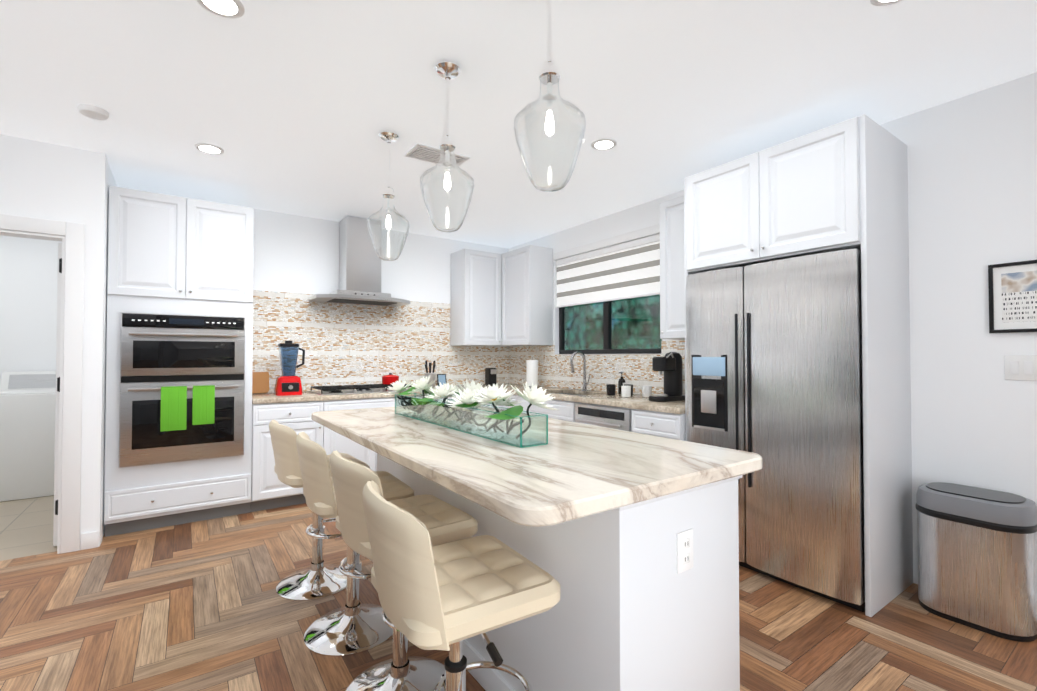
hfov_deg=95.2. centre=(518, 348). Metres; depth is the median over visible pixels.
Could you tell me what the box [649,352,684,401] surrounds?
coffee maker
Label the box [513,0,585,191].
pendant light
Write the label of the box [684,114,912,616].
cabinet
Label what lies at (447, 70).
pendant light
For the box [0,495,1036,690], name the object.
floor
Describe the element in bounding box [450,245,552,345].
upper cabinet
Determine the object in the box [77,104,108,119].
smoke detector
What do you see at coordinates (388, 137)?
pendant light
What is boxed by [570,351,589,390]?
faucet
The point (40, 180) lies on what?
wall
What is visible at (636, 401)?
countertop
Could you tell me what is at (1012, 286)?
picture frame
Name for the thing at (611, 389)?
mug
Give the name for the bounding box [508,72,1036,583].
wall
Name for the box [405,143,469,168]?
ceiling vent
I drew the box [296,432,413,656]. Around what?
stool
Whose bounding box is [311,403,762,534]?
island countertop
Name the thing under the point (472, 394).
centerpiece
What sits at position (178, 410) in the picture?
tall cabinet
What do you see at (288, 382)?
blender
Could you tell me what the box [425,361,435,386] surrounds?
knife block
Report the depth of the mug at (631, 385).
4.08 m
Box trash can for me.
[916,482,1036,641]
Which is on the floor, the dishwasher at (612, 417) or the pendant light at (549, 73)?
the dishwasher at (612, 417)
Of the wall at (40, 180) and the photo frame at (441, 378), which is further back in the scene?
the photo frame at (441, 378)
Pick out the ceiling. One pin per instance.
(292, 106)
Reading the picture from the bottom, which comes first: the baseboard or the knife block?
the baseboard
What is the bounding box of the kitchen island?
[377,455,739,690]
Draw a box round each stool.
[269,420,369,600]
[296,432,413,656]
[329,450,477,690]
[362,481,559,690]
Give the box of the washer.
[0,371,55,501]
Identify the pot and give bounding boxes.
[382,373,398,384]
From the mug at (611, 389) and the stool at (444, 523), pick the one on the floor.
the stool at (444, 523)
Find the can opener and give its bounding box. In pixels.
[485,368,496,384]
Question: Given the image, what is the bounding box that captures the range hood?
[309,215,409,306]
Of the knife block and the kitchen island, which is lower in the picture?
the kitchen island
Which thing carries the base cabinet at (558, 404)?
on the floor
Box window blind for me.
[556,234,659,307]
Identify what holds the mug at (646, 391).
on the countertop at (636, 401)
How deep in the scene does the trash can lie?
2.16 m
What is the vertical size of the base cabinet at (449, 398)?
0.870 m
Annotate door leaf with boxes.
[53,243,61,545]
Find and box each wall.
[0,134,111,549]
[116,184,507,346]
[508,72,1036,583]
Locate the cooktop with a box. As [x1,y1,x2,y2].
[309,384,411,394]
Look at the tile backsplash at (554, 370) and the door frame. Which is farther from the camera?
the tile backsplash at (554, 370)
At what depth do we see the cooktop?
4.40 m
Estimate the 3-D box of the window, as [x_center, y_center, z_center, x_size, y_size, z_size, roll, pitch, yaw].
[0.858,-0.494,4.590,0.125,1.106,1.511,1,-1,-35]
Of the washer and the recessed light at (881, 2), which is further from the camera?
the washer
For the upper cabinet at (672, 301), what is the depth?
3.53 m
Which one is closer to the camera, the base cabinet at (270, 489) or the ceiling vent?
the ceiling vent
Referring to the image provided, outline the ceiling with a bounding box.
[0,0,1036,247]
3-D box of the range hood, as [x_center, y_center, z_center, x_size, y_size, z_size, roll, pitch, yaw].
[-1.513,-0.858,4.625,0.900,0.822,0.500,1,-1,-35]
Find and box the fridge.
[686,248,864,611]
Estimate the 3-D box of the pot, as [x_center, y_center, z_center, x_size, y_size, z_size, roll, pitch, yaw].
[-1.309,0.311,4.836,0.176,0.115,0.176,1,-1,-35]
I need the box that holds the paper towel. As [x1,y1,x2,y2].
[525,355,538,387]
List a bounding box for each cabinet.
[104,185,253,536]
[250,401,325,511]
[326,396,422,471]
[427,394,490,407]
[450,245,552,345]
[491,394,566,413]
[529,410,570,420]
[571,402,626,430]
[627,408,684,440]
[660,195,684,339]
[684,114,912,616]
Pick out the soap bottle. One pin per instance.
(621, 381)
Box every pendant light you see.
[367,130,409,260]
[420,60,474,232]
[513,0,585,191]
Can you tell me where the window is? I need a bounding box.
[553,224,660,353]
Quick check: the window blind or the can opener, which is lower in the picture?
the can opener
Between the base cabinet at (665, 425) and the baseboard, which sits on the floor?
the base cabinet at (665, 425)
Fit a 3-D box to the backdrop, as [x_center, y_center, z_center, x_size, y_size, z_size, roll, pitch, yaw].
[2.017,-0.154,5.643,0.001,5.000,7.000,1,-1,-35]
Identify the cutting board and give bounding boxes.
[252,372,268,393]
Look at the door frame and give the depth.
3.02 m
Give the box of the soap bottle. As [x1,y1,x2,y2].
[618,372,625,393]
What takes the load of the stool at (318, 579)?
on the floor
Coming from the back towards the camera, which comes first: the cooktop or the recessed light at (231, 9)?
the cooktop
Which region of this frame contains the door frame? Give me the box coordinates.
[0,214,84,553]
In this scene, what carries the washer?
on the floor
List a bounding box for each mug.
[606,384,615,395]
[621,386,630,396]
[624,384,632,395]
[642,386,651,396]
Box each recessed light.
[194,143,223,154]
[196,0,244,18]
[591,138,616,149]
[870,0,902,5]
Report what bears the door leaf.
in the wall at (40, 180)
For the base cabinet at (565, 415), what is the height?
0.685 m
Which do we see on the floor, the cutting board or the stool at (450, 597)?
the stool at (450, 597)
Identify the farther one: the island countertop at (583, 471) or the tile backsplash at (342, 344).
the tile backsplash at (342, 344)
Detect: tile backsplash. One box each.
[252,290,507,392]
[508,340,684,395]
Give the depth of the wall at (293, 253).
4.68 m
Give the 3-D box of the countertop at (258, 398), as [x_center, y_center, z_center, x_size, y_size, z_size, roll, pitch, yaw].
[-1.380,0.439,4.617,2.190,0.040,0.648,1,-1,-35]
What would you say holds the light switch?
attached to the wall at (972, 186)
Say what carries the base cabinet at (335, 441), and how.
on the floor
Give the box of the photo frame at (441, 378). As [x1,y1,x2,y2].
[437,374,446,386]
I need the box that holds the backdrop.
[565,295,661,349]
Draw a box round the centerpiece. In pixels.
[384,375,555,447]
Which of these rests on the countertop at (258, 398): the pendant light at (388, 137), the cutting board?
the cutting board
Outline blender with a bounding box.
[274,341,304,395]
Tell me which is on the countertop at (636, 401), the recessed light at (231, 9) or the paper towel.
the paper towel
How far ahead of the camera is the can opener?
5.53 m
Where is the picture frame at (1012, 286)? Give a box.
[988,260,1036,332]
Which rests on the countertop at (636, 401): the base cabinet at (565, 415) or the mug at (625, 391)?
the mug at (625, 391)
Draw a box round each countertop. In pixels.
[252,385,487,403]
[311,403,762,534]
[481,383,684,413]
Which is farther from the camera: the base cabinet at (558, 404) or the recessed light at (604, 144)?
the base cabinet at (558, 404)
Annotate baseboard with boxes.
[81,531,98,549]
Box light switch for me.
[1004,355,1036,380]
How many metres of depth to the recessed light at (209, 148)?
3.06 m
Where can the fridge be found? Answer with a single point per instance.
(774, 365)

